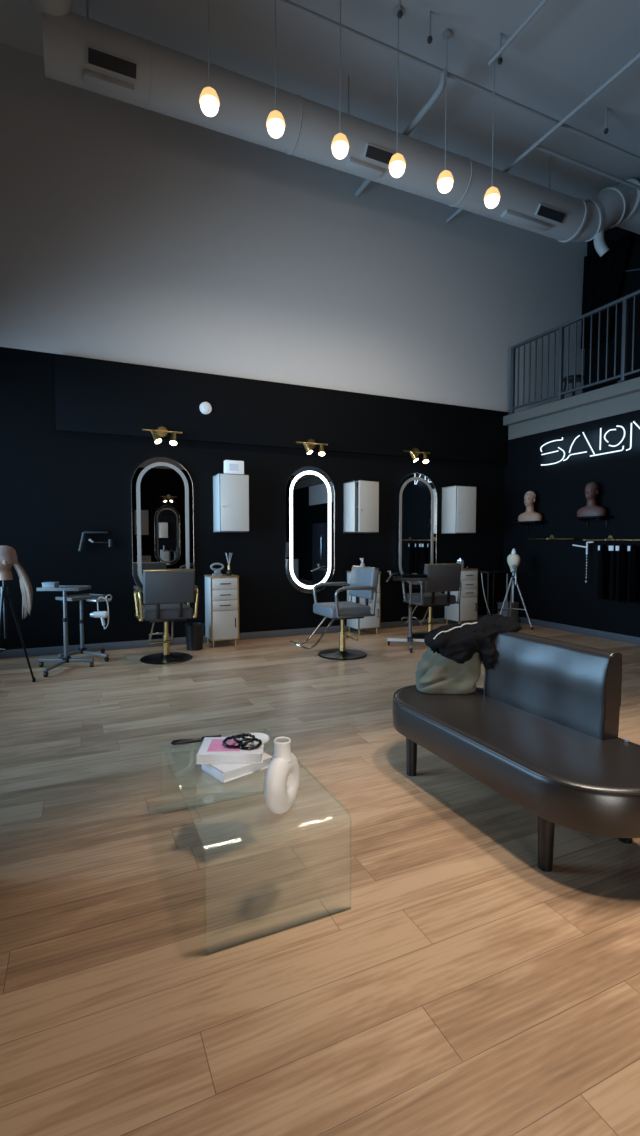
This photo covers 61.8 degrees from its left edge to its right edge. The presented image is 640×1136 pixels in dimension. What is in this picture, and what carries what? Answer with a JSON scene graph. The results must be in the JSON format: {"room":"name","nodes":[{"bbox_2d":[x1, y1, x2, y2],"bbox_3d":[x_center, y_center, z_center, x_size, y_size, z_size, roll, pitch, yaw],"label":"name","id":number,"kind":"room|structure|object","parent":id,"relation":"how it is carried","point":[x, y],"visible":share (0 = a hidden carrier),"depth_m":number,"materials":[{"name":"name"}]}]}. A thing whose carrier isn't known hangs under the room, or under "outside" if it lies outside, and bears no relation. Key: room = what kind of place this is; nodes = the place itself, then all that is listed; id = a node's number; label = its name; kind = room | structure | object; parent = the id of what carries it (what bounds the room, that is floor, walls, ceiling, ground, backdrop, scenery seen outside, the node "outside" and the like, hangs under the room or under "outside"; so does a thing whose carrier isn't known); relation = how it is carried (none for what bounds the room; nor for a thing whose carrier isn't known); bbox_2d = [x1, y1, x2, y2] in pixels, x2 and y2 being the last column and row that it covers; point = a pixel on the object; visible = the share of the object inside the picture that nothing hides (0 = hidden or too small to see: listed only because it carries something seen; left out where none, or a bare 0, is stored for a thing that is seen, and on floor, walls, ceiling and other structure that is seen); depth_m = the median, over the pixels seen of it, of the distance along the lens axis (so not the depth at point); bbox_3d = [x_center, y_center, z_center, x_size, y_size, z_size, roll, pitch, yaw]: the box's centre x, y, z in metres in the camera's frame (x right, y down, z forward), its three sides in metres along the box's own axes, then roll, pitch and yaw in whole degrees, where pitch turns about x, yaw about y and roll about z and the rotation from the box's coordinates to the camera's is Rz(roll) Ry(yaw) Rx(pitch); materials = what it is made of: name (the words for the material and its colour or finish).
{"room":"salon","nodes":[
{"label":"salon","id":0,"kind":"room"},
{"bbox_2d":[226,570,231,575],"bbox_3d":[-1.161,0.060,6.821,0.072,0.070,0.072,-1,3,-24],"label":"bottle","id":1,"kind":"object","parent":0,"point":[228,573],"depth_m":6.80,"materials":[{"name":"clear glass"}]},
{"bbox_2d":[0,43,586,650],"bbox_3d":[1.264,-2.455,8.209,12.820,6.750,0.120,-1,3,-24],"label":"wall","id":2,"kind":"structure","parent":0,"point":[130,234],"depth_m":6.96,"materials":[{"name":"black paint"}]},
{"bbox_2d":[78,531,111,551],"bbox_3d":[-2.690,-0.318,6.402,0.378,0.240,0.101,-1,3,-24],"label":"tool rack","id":3,"kind":"object","parent":2,"relation":"attached to","point":[83,535],"visible":1,"depth_m":6.33,"materials":[{"name":"metal"}]},
{"bbox_2d":[84,531,107,533],"bbox_3d":[-2.680,-0.426,6.402,0.260,0.025,0.099,-1,3,-24],"label":"shelf","id":4,"kind":"object","parent":3,"relation":"attached to","point":[97,532],"depth_m":6.37,"materials":[{"name":"metal"}]},
{"bbox_2d":[108,539,111,546],"bbox_3d":[-2.534,-0.301,6.464,0.044,0.090,0.044,-1,3,-24],"label":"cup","id":5,"kind":"object","parent":3,"relation":"on","point":[109,540],"depth_m":6.45,"materials":[{"name":"metal"}]},
{"bbox_2d":[142,426,182,444],"bbox_3d":[-1.927,-1.634,6.569,0.480,0.239,0.164,-1,3,-24],"label":"wall spotlight","id":6,"kind":"object","parent":2,"relation":"attached to","point":[161,431],"visible":1,"depth_m":6.59,"materials":[{"name":"gold metal"}]},
{"bbox_2d":[131,457,194,591],"bbox_3d":[-1.976,-0.491,6.747,0.762,1.792,0.047,-1,3,-24],"label":"mirror","id":7,"kind":"object","parent":2,"relation":"attached to","point":[162,489],"visible":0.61,"depth_m":6.71,"materials":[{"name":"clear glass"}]},
{"bbox_2d":[199,402,211,414],"bbox_3d":[-1.455,-2.043,6.825,0.160,0.160,0.050,-1,3,-24],"label":"smoke detector","id":8,"kind":"object","parent":2,"relation":"attached to","point":[205,407],"visible":1,"depth_m":6.81,"materials":[{"name":"white plastic"}]},
{"bbox_2d":[213,473,248,531],"bbox_3d":[-1.147,-0.831,6.918,0.380,0.730,0.389,-1,3,-24],"label":"upper cabinet","id":9,"kind":"object","parent":2,"relation":"attached to","point":[230,491],"visible":1,"depth_m":6.76,"materials":[{"name":"white wood"}]},
{"bbox_2d":[224,460,243,473],"bbox_3d":[-1.103,-1.282,6.853,0.240,0.175,0.102,-1,3,-24],"label":"product box","id":10,"kind":"object","parent":9,"relation":"on","point":[230,466],"visible":0.78,"depth_m":6.80,"materials":[{"name":"white cardboard"}]},
{"bbox_2d":[0,615,484,658],"bbox_3d":[-0.657,0.917,7.437,8.300,0.095,0.016,-1,3,-24],"label":"baseboard","id":11,"kind":"structure","parent":2,"relation":"attached to","point":[16,653],"depth_m":6.92,"materials":[{"name":"grey paint"}]},
{"bbox_2d":[54,355,507,464],"bbox_3d":[0.041,-2.091,7.568,6.789,0.850,0.070,-1,3,-24],"label":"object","id":12,"kind":"structure","parent":2,"relation":"attached to","point":[92,396],"depth_m":7.16,"materials":[{"name":"black paint"}]},
{"bbox_2d":[284,466,334,592],"bbox_3d":[-0.140,-0.535,7.578,0.762,1.792,0.047,-1,3,-24],"label":"mirror","id":13,"kind":"object","parent":2,"relation":"attached to","point":[309,492],"visible":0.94,"depth_m":7.55,"materials":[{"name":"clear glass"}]},
{"bbox_2d":[296,439,327,455],"bbox_3d":[-0.097,-1.677,7.398,0.480,0.239,0.164,-1,3,-24],"label":"wall spotlight","id":14,"kind":"object","parent":2,"relation":"attached to","point":[309,444],"visible":1,"depth_m":7.41,"materials":[{"name":"gold metal"}]},
{"bbox_2d":[343,480,378,532],"bbox_3d":[0.609,-0.870,7.675,0.380,0.730,0.458,-1,3,-24],"label":"upper cabinet","id":15,"kind":"object","parent":2,"relation":"attached to","point":[360,498],"visible":1,"depth_m":7.55,"materials":[{"name":"white wood"}]},
{"bbox_2d":[355,68,447,196],"bbox_3d":[0.948,-5.362,6.719,0.090,0.180,2.054,-1,3,-24],"label":"ceiling pipe","id":16,"kind":"object","parent":2,"relation":"attached to","point":[442,84],"visible":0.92,"depth_m":6.16,"materials":[{"name":"metal"}]},
{"bbox_2d":[394,473,436,588],"bbox_3d":[1.490,-0.573,8.317,0.762,1.792,0.047,-1,3,-24],"label":"mirror","id":17,"kind":"object","parent":2,"relation":"attached to","point":[415,496],"visible":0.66,"depth_m":8.28,"materials":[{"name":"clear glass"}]},
{"bbox_2d":[403,448,429,462],"bbox_3d":[1.488,-1.715,8.116,0.480,0.239,0.164,-1,3,-24],"label":"wall spotlight","id":18,"kind":"object","parent":2,"relation":"attached to","point":[414,452],"visible":1,"depth_m":8.12,"materials":[{"name":"gold metal"}]},
{"bbox_2d":[441,486,475,533],"bbox_3d":[2.194,-0.909,8.431,0.380,0.730,0.389,-1,3,-24],"label":"upper cabinet","id":19,"kind":"object","parent":2,"relation":"attached to","point":[458,502],"visible":1,"depth_m":8.29,"materials":[{"name":"white metal"}]},
{"bbox_2d":[446,52,639,222],"bbox_3d":[4.000,-5.157,3.858,0.046,0.046,9.800,-1,3,-24],"label":"ceiling pipe","id":20,"kind":"object","parent":2,"relation":"attached to","point":[634,59],"visible":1,"depth_m":6.21,"materials":[{"name":"metal"}]},
{"bbox_2d":[0,622,639,1135],"bbox_3d":[1.364,1.246,2.993,8.540,0.100,10.040,-1,3,-24],"label":"floor","id":21,"kind":"structure","parent":0,"point":[389,951],"depth_m":1.86,"materials":[{"name":"brown wood"}]},
{"bbox_2d":[0,580,35,681],"bbox_3d":[-2.961,0.602,4.978,0.360,0.980,0.411,1,3,26],"label":"tripod stand","id":22,"kind":"object","parent":21,"relation":"on","point":[4,591],"visible":1,"depth_m":4.95,"materials":[{"name":"black metal"}]},
{"bbox_2d":[0,545,32,617],"bbox_3d":[-2.852,0.140,4.958,0.358,0.696,0.185,-1,3,-19],"label":"mannequin","id":23,"kind":"object","parent":22,"relation":"on","point":[8,556],"visible":1,"depth_m":4.92},
{"bbox_2d":[36,585,93,676],"bbox_3d":[-2.702,0.634,5.531,0.580,0.859,0.596,0,3,1],"label":"trolley","id":24,"kind":"object","parent":21,"relation":"on","point":[66,658],"visible":0.91,"depth_m":5.66,"materials":[{"name":"silver metal"}]},
{"bbox_2d":[42,582,58,587],"bbox_3d":[-2.814,0.181,5.592,0.136,0.065,0.106,0,3,1],"label":"storage box","id":25,"kind":"object","parent":24,"relation":"on","point":[44,584],"visible":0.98,"depth_m":5.54,"materials":[{"name":"grey paint"}]},
{"bbox_2d":[36,585,90,590],"bbox_3d":[-2.700,0.214,5.657,0.440,0.034,0.300,0,3,1],"label":"tray","id":26,"kind":"object","parent":24,"relation":"on","point":[61,587],"depth_m":5.51,"materials":[{"name":"grey metal"}]},
{"bbox_2d":[55,594,111,661],"bbox_3d":[-2.605,0.672,6.064,0.596,0.728,0.580,2,3,31],"label":"trolley","id":27,"kind":"object","parent":21,"relation":"on","point":[88,597],"visible":0.94,"depth_m":6.11,"materials":[{"name":"silver metal"}]},
{"bbox_2d":[55,594,105,600],"bbox_3d":[-2.732,0.335,6.122,0.300,0.034,0.440,2,3,31],"label":"tray","id":28,"kind":"object","parent":27,"relation":"on","point":[81,597],"depth_m":6.07,"materials":[{"name":"grey metal"}]},
{"bbox_2d":[90,597,108,628],"bbox_3d":[-2.461,0.503,5.971,0.191,0.367,0.076,0,3,-9],"label":"hair dryer","id":29,"kind":"object","parent":27,"relation":"hanging from","point":[99,614],"visible":1,"depth_m":5.96,"materials":[{"name":"white plastic"}]},
{"bbox_2d":[134,568,198,664],"bbox_3d":[-1.808,0.509,6.199,0.660,1.038,0.984,-1,3,-24],"label":"chair","id":30,"kind":"object","parent":21,"relation":"on","point":[162,588],"visible":1,"depth_m":5.83,"materials":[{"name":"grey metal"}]},
{"bbox_2d":[185,623,203,650],"bbox_3d":[-1.551,0.849,6.619,0.242,0.316,0.242,-1,3,-24],"label":"waste bin","id":31,"kind":"object","parent":21,"relation":"on","point":[194,632],"visible":1,"depth_m":6.53,"materials":[{"name":"black plastic"}]},
{"bbox_2d":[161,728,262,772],"bbox_3d":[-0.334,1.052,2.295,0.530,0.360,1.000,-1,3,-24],"label":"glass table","id":32,"kind":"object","parent":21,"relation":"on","point":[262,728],"visible":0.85,"depth_m":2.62,"materials":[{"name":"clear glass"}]},
{"bbox_2d":[171,735,221,744],"bbox_3d":[-0.602,0.840,2.611,0.245,0.025,0.052,-1,3,-16],"label":"brush","id":33,"kind":"object","parent":32,"relation":"on","point":[194,740],"visible":0.63,"depth_m":2.59,"materials":[{"name":"black plastic"}]},
{"bbox_2d":[202,753,272,782],"bbox_3d":[-0.359,0.848,2.328,0.250,0.043,0.180,-3,4,-41],"label":"book","id":34,"kind":"object","parent":32,"relation":"on","point":[224,773],"visible":0.59,"depth_m":2.25,"materials":[{"name":"white paper"}]},
{"bbox_2d":[196,737,265,763],"bbox_3d":[-0.387,0.802,2.362,0.280,0.044,0.200,0,3,-2],"label":"book","id":35,"kind":"object","parent":34,"relation":"on","point":[211,750],"visible":0.88,"depth_m":2.27,"materials":[{"name":"white paper"}]},
{"bbox_2d":[207,739,239,751],"bbox_3d":[-0.417,0.781,2.360,0.140,0.001,0.140,0,3,-2],"label":"print","id":36,"kind":"object","parent":35,"relation":"on","point":[213,745],"depth_m":2.34},
{"bbox_2d":[222,735,247,747],"bbox_3d":[-0.372,0.769,2.370,0.118,0.023,0.109,-1,3,-24],"label":"tie","id":37,"kind":"object","parent":35,"relation":"on","point":[231,737],"visible":0.75,"depth_m":2.35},
{"bbox_2d":[233,733,254,743],"bbox_3d":[-0.332,0.750,2.354,0.096,0.018,0.093,0,3,8],"label":"tie","id":38,"kind":"object","parent":37,"relation":"on","point":[242,734],"visible":1,"depth_m":2.34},
{"bbox_2d":[238,738,261,749],"bbox_3d":[-0.307,0.771,2.348,0.106,0.023,0.098,-1,3,-24],"label":"tie","id":39,"kind":"object","parent":35,"relation":"on","point":[256,739],"visible":0.82,"depth_m":2.31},
{"bbox_2d":[239,733,269,744],"bbox_3d":[-0.295,0.772,2.418,0.136,0.012,0.136,-1,3,-24],"label":"round dish","id":40,"kind":"object","parent":35,"relation":"on","point":[264,738],"visible":0.46,"depth_m":2.42,"materials":[{"name":"white ceramic"}]},
{"bbox_2d":[264,737,299,813],"bbox_3d":[-0.137,0.757,1.956,0.076,0.264,0.202,1,3,24],"label":"vase","id":41,"kind":"object","parent":32,"relation":"on","point":[282,778],"visible":1,"depth_m":1.91,"materials":[{"name":"white ceramic"}]},
{"bbox_2d":[204,574,238,646],"bbox_3d":[-1.265,0.542,6.905,0.362,0.900,0.406,-1,3,-24],"label":"base cabinet","id":42,"kind":"object","parent":21,"relation":"on","point":[221,592],"visible":0.99,"depth_m":6.75,"materials":[{"name":"white wood"}]},
{"bbox_2d":[210,563,223,575],"bbox_3d":[-1.294,0.017,6.736,0.177,0.166,0.080,-1,3,-24],"label":"holder","id":43,"kind":"object","parent":42,"relation":"on","point":[217,572],"visible":1,"depth_m":6.71,"materials":[{"name":"white ceramic"}]},
{"bbox_2d":[226,553,231,575],"bbox_3d":[-1.157,-0.050,6.817,0.086,0.291,0.072,-1,3,-24],"label":"reed diffuser","id":44,"kind":"object","parent":42,"relation":"on","point":[228,572],"visible":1,"depth_m":6.80,"materials":[{"name":"black glass"}]},
{"bbox_2d":[289,565,378,659],"bbox_3d":[0.136,0.508,6.224,0.984,1.038,0.660,-1,3,-24],"label":"chair","id":45,"kind":"object","parent":21,"relation":"on","point":[364,580],"visible":1,"depth_m":6.17,"materials":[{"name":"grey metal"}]},
{"bbox_2d":[347,571,380,634],"bbox_3d":[0.638,0.497,7.768,0.362,0.900,0.406,-1,3,-24],"label":"base cabinet","id":46,"kind":"object","parent":21,"relation":"on","point":[370,622],"visible":0.44,"depth_m":7.66,"materials":[{"name":"white wood"}]},
{"bbox_2d":[387,576,428,652],"bbox_3d":[1.132,0.564,6.673,0.580,0.879,0.596,0,3,8],"label":"trolley","id":47,"kind":"object","parent":21,"relation":"on","point":[409,639],"visible":0.83,"depth_m":6.80,"materials":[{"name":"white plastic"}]},
{"bbox_2d":[386,571,397,581],"bbox_3d":[0.908,0.102,6.853,0.058,0.135,0.304,2,4,33],"label":"hair dryer","id":48,"kind":"object","parent":47,"relation":"in","point":[391,574],"visible":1,"depth_m":6.83,"materials":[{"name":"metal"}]},
{"bbox_2d":[393,576,428,580],"bbox_3d":[1.151,0.135,6.798,0.440,0.034,0.300,0,3,8],"label":"tray","id":49,"kind":"object","parent":47,"relation":"on","point":[395,578],"depth_m":6.66,"materials":[{"name":"grey metal"}]},
{"bbox_2d":[402,573,426,577],"bbox_3d":[1.202,0.091,6.816,0.310,0.050,0.180,0,3,6],"label":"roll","id":50,"kind":"object","parent":47,"relation":"on","point":[415,575],"visible":1,"depth_m":6.74,"materials":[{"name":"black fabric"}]},
{"bbox_2d":[401,563,461,638],"bbox_3d":[1.484,0.439,7.558,0.660,1.038,0.984,-1,3,-20],"label":"chair","id":51,"kind":"object","parent":21,"relation":"on","point":[445,577],"visible":0.8,"depth_m":7.16,"materials":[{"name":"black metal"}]},
{"bbox_2d":[445,568,478,623],"bbox_3d":[2.250,0.459,8.498,0.362,0.900,0.406,-1,3,-24],"label":"base cabinet","id":52,"kind":"object","parent":21,"relation":"on","point":[467,609],"visible":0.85,"depth_m":8.35,"materials":[{"name":"white wood"}]},
{"bbox_2d":[456,558,463,568],"bbox_3d":[2.196,-0.072,8.383,0.116,0.172,0.116,-1,3,-24],"label":"glass jar","id":53,"kind":"object","parent":52,"relation":"on","point":[459,560],"visible":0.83,"depth_m":8.33,"materials":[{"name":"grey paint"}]},
{"bbox_2d":[478,570,509,615],"bbox_3d":[2.709,0.477,8.491,0.440,0.865,0.360,-1,3,-24],"label":"side table","id":54,"kind":"object","parent":21,"relation":"on","point":[479,571],"visible":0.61,"depth_m":8.40,"materials":[{"name":"black metal"}]},
{"bbox_2d":[481,573,489,613],"bbox_3d":[2.596,0.498,8.225,0.235,0.832,0.070,0,3,2],"label":"power cord","id":55,"kind":"object","parent":54,"relation":"hanging from","point":[481,573],"visible":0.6,"depth_m":8.20,"materials":[{"name":"paint"}]},
{"bbox_2d":[497,601,518,621],"bbox_3d":[3.077,0.728,8.759,0.290,0.335,0.210,-2,4,-34],"label":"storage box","id":56,"kind":"object","parent":21,"relation":"on","point":[514,612],"visible":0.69,"depth_m":8.69,"materials":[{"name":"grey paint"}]},
{"bbox_2d":[392,631,639,871],"bbox_3d":[0.961,0.795,2.732,0.668,0.829,1.608,-1,3,-24],"label":"bench","id":57,"kind":"object","parent":21,"relation":"on","point":[541,732],"visible":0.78,"depth_m":2.51,"materials":[{"name":"brown leather"}]},
{"bbox_2d":[415,648,481,694],"bbox_3d":[0.807,0.607,3.305,0.422,0.285,0.267,0,3,4],"label":"canvas bag","id":58,"kind":"object","parent":57,"relation":"on","point":[435,673],"visible":0.69,"depth_m":3.20,"materials":[{"name":"beige fabric"}]},
{"bbox_2d":[424,613,521,669],"bbox_3d":[0.921,0.434,3.248,0.566,0.313,0.308,1,3,15],"label":"jacket","id":59,"kind":"object","parent":57,"relation":"on","point":[457,642],"visible":0.94,"depth_m":3.14,"materials":[{"name":"fabric"}]},
{"bbox_2d":[499,572,532,629],"bbox_3d":[3.030,0.494,8.200,0.485,0.860,0.555,3,4,41],"label":"tripod stand","id":60,"kind":"object","parent":21,"relation":"on","point":[512,579],"visible":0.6,"depth_m":8.20,"materials":[{"name":"silver metal"}]},
{"bbox_2d":[507,549,519,571],"bbox_3d":[2.973,-0.119,8.217,0.176,0.360,0.210,-1,3,-24],"label":"block","id":61,"kind":"object","parent":60,"relation":"on","point":[513,558],"visible":0.92,"depth_m":8.16,"materials":[{"name":"beige fabric"}]},
{"bbox_2d":[512,565,517,584],"bbox_3d":[2.925,0.105,8.039,0.085,0.315,0.084,1,3,16],"label":"clamp","id":62,"kind":"object","parent":60,"relation":"attached to","point":[513,566],"visible":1,"depth_m":8.02,"materials":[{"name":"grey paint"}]},
{"bbox_2d":[0,0,639,199],"bbox_3d":[3.312,-5.641,3.520,12.820,0.100,10.040,-1,3,-24],"label":"ceiling","id":63,"kind":"structure","parent":0,"point":[568,49],"depth_m":6.03,"materials":[{"name":"grey paint"}]},
{"bbox_2d":[199,0,219,116],"bbox_3d":[-0.977,-4.832,4.693,0.178,1.638,0.178,-1,3,-24],"label":"pendant lamp","id":64,"kind":"object","parent":63,"relation":"hanging from","point":[209,100],"visible":1,"depth_m":4.69,"materials":[{"name":"glass"}]},
{"bbox_2d":[266,0,284,137],"bbox_3d":[-0.412,-4.845,4.948,0.178,1.638,0.178,-1,3,-24],"label":"pendant lamp","id":65,"kind":"object","parent":63,"relation":"hanging from","point":[275,123],"visible":1,"depth_m":4.94,"materials":[{"name":"glass"}]},
{"bbox_2d":[27,0,639,256],"bbox_3d":[3.005,-4.942,2.908,8.745,1.232,8.875,-1,3,-24],"label":"air duct","id":66,"kind":"object","parent":63,"relation":"hanging from","point":[80,51],"visible":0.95,"depth_m":5.84,"materials":[{"name":"metal"}]},
{"bbox_2d":[331,0,348,158],"bbox_3d":[0.198,-4.859,5.225,0.178,1.638,0.178,-1,3,-24],"label":"pendant lamp","id":67,"kind":"object","parent":63,"relation":"hanging from","point":[340,144],"visible":1,"depth_m":5.21,"materials":[{"name":"glass"}]},
{"bbox_2d":[389,4,405,177],"bbox_3d":[0.799,-4.873,5.497,0.178,1.638,0.178,-1,3,-24],"label":"pendant lamp","id":68,"kind":"object","parent":63,"relation":"hanging from","point":[397,164],"visible":0.96,"depth_m":5.48,"materials":[{"name":"glass"}]},
{"bbox_2d":[397,0,402,18],"bbox_3d":[0.780,-5.526,5.213,0.056,0.305,0.056,-1,3,-24],"label":"sprinkler head","id":69,"kind":"object","parent":63,"relation":"attached to","point":[400,13],"visible":1,"depth_m":5.21},
{"bbox_2d":[427,10,432,43],"bbox_3d":[1.126,-5.540,5.479,0.056,0.305,0.056,-1,3,-24],"label":"sprinkler head","id":70,"kind":"object","parent":63,"relation":"attached to","point":[429,40],"visible":1,"depth_m":5.47},
{"bbox_2d":[437,28,453,193],"bbox_3d":[1.354,-4.886,5.749,0.178,1.638,0.178,-1,3,-24],"label":"pendant lamp","id":71,"kind":"object","parent":63,"relation":"hanging from","point":[445,181],"visible":1,"depth_m":5.73,"materials":[{"name":"glass"}]},
{"bbox_2d":[484,51,499,208],"bbox_3d":[1.946,-4.900,6.017,0.178,1.638,0.178,-1,3,-24],"label":"pendant lamp","id":72,"kind":"object","parent":63,"relation":"hanging from","point":[492,195],"visible":0.93,"depth_m":6.00,"materials":[{"name":"glass"}]},
{"bbox_2d":[497,33,502,64],"bbox_3d":[1.928,-5.553,5.721,0.056,0.305,0.056,-1,3,-24],"label":"sprinkler head","id":73,"kind":"object","parent":63,"relation":"attached to","point":[500,60],"visible":1,"depth_m":5.71},
{"bbox_2d":[604,108,608,133],"bbox_3d":[3.589,-5.604,6.705,0.056,0.305,0.056,-1,3,-24],"label":"sprinkler head","id":74,"kind":"object","parent":63,"relation":"attached to","point":[606,130],"visible":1,"depth_m":6.70},
{"bbox_2d":[502,410,639,636],"bbox_3d":[5.198,-0.402,4.649,0.120,3.020,9.800,-1,3,-24],"label":"wall","id":75,"kind":"structure","parent":0,"point":[551,574],"depth_m":7.85,"materials":[{"name":"black paint"}]},
{"bbox_2d":[512,521,547,529],"bbox_3d":[3.289,-0.661,8.387,0.259,0.139,0.480,-1,3,-24],"label":"wall shelf","id":76,"kind":"object","parent":75,"relation":"attached to","point":[527,523],"visible":1,"depth_m":8.30,"materials":[{"name":"black paint"}]},
{"bbox_2d":[518,491,541,520],"bbox_3d":[3.274,-0.967,8.363,0.225,0.472,0.390,-2,4,-36],"label":"bust","id":77,"kind":"object","parent":76,"relation":"on","point":[530,514],"visible":0.99,"depth_m":8.30,"materials":[{"name":"beige plastic"}]},
{"bbox_2d":[528,535,574,539],"bbox_3d":[3.508,-0.462,8.090,0.124,0.085,0.860,-1,3,-24],"label":"rail","id":78,"kind":"object","parent":75,"relation":"attached to","point":[551,536],"visible":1,"depth_m":8.09,"materials":[{"name":"gold metal"}]},
{"bbox_2d":[508,392,639,439],"bbox_3d":[5.257,-2.027,4.591,0.251,0.229,9.799,-1,3,-24],"label":"trim","id":79,"kind":"structure","parent":75,"relation":"attached to","point":[630,402],"depth_m":7.69,"materials":[{"name":"paint"}]},
{"bbox_2d":[518,616,639,644],"bbox_3d":[5.139,1.060,4.689,0.016,0.095,9.783,-1,3,-24],"label":"baseboard","id":80,"kind":"structure","parent":75,"relation":"attached to","point":[591,632],"depth_m":7.67,"materials":[{"name":"grey paint"}]},
{"bbox_2d":[540,421,639,465],"bbox_3d":[3.808,-1.726,7.429,0.058,0.395,1.867,-1,3,-24],"label":"sign","id":81,"kind":"object","parent":75,"relation":"attached to","point":[633,421],"visible":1,"depth_m":7.34,"materials":[{"name":"white glass"}]},
{"bbox_2d":[570,516,612,526],"bbox_3d":[3.744,-0.639,7.385,0.259,0.139,0.480,-1,3,-24],"label":"wall shelf","id":82,"kind":"object","parent":75,"relation":"attached to","point":[585,518],"visible":1,"depth_m":7.30,"materials":[{"name":"black paint"}]},
{"bbox_2d":[577,482,605,516],"bbox_3d":[3.729,-0.945,7.361,0.225,0.472,0.390,-2,4,-36],"label":"bust","id":83,"kind":"object","parent":82,"relation":"on","point":[591,489],"visible":0.99,"depth_m":7.30,"materials":[{"name":"brown plastic"}]},
{"bbox_2d":[582,535,639,540],"bbox_3d":[4.047,-0.384,6.904,0.124,0.085,1.450,-1,3,-24],"label":"rail","id":84,"kind":"object","parent":75,"relation":"attached to","point":[610,538],"visible":1,"depth_m":7.20,"materials":[{"name":"gold metal"}]},
{"bbox_2d":[572,541,593,582],"bbox_3d":[3.709,-0.083,7.553,0.033,0.585,0.323,-2,3,-28],"label":"hook","id":85,"kind":"object","parent":84,"relation":"hanging from","point":[586,546],"visible":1,"depth_m":7.50,"materials":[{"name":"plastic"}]},
{"bbox_2d":[597,538,608,598],"bbox_3d":[3.844,0.008,7.266,0.186,0.824,0.079,-1,3,-24],"label":"cape","id":86,"kind":"object","parent":84,"relation":"hanging from","point":[603,558],"visible":1,"depth_m":7.23,"materials":[{"name":"black fabric"}]},
{"bbox_2d":[609,538,617,600],"bbox_3d":[3.919,0.017,7.103,0.188,0.824,0.083,-1,3,-24],"label":"cape","id":87,"kind":"object","parent":84,"relation":"hanging from","point":[613,562],"visible":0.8,"depth_m":7.06,"materials":[{"name":"black fabric"}]},
{"bbox_2d":[615,538,626,600],"bbox_3d":[3.956,0.021,7.021,0.188,0.824,0.085,-1,3,-24],"label":"cape","id":88,"kind":"object","parent":84,"relation":"hanging from","point":[621,550],"visible":1,"depth_m":6.99,"materials":[{"name":"black fabric"}]},
{"bbox_2d":[627,538,638,602],"bbox_3d":[4.022,0.029,6.875,0.186,0.824,0.085,-1,3,-24],"label":"cape","id":89,"kind":"object","parent":84,"relation":"hanging from","point":[633,550],"visible":1,"depth_m":6.84,"materials":[{"name":"black fabric"}]},
{"bbox_2d":[503,377,639,425],"bbox_3d":[7.092,-2.260,5.412,4.520,0.149,9.799,-1,3,-24],"label":"floor","id":90,"kind":"structure","parent":0,"point":[631,386],"depth_m":7.59,"materials":[{"name":"paint"}]},
{"bbox_2d":[508,290,639,414],"bbox_3d":[3.736,-2.976,7.353,0.100,1.080,3.030,-1,3,-24],"label":"balcony railing","id":91,"kind":"object","parent":90,"relation":"on","point":[625,299],"visible":1,"depth_m":7.60,"materials":[{"name":"metal"}]},
{"bbox_2d":[563,375,584,398],"bbox_3d":[4.091,-2.789,8.640,0.320,0.577,0.320,-1,3,-24],"label":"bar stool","id":92,"kind":"object","parent":90,"relation":"on","point":[571,377],"visible":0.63,"depth_m":8.57,"materials":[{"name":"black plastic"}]},
{"bbox_2d":[584,227,639,392],"bbox_3d":[6.846,-4.002,5.210,0.100,3.349,9.799,-1,3,-24],"label":"wall","id":93,"kind":"structure","parent":0,"point":[630,283],"depth_m":9.01,"materials":[{"name":"black paint"}]},
{"bbox_2d":[536,145,639,189],"bbox_3d":[4.091,-5.413,7.426,3.010,0.042,0.042,-1,3,-24],"label":"ceiling pipe","id":94,"kind":"object","parent":93,"relation":"attached to","point":[542,148],"visible":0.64,"depth_m":7.19,"materials":[{"name":"metal"}]},
{"bbox_3d":[5.008,-4.975,8.998,0.026,0.285,0.808,-1,3,-24],"label":"wall handrail","id":95,"kind":"object","parent":93,"relation":"attached to","visible":0},
{"bbox_2d":[581,232,631,348],"bbox_3d":[4.870,-4.679,9.100,0.160,1.604,0.911,-1,3,-24],"label":"curtain","id":96,"kind":"object","parent":95,"relation":"hanging from","point":[602,276],"visible":0.88,"depth_m":9.15,"materials":[{"name":"fabric"}]},
{"bbox_3d":[-2.470,-2.084,1.078,0.120,6.750,9.800,-1,3,-24],"label":"wall","id":97,"kind":"structure","parent":0,"visible":0},
{"bbox_2d":[274,0,639,160],"bbox_3d":[0.538,-5.360,5.441,9.100,0.039,0.039,-1,3,-24],"label":"ceiling pipe","id":98,"kind":"object","parent":97,"relation":"attached to","point":[288,3],"visible":1,"depth_m":5.79,"materials":[{"name":"metal"}]},
{"bbox_3d":[5.362,-1.985,-0.813,12.820,6.750,0.120,-1,3,-24],"label":"wall","id":99,"kind":"structure","parent":0,"visible":0},
{"bbox_2d":[488,0,547,65],"bbox_3d":[3.331,-5.115,2.270,0.039,0.119,7.460,-1,3,-24],"label":"ceiling pipe","id":100,"kind":"object","parent":99,"relation":"attached to","point":[542,3],"visible":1,"depth_m":5.28,"materials":[{"name":"metal"}]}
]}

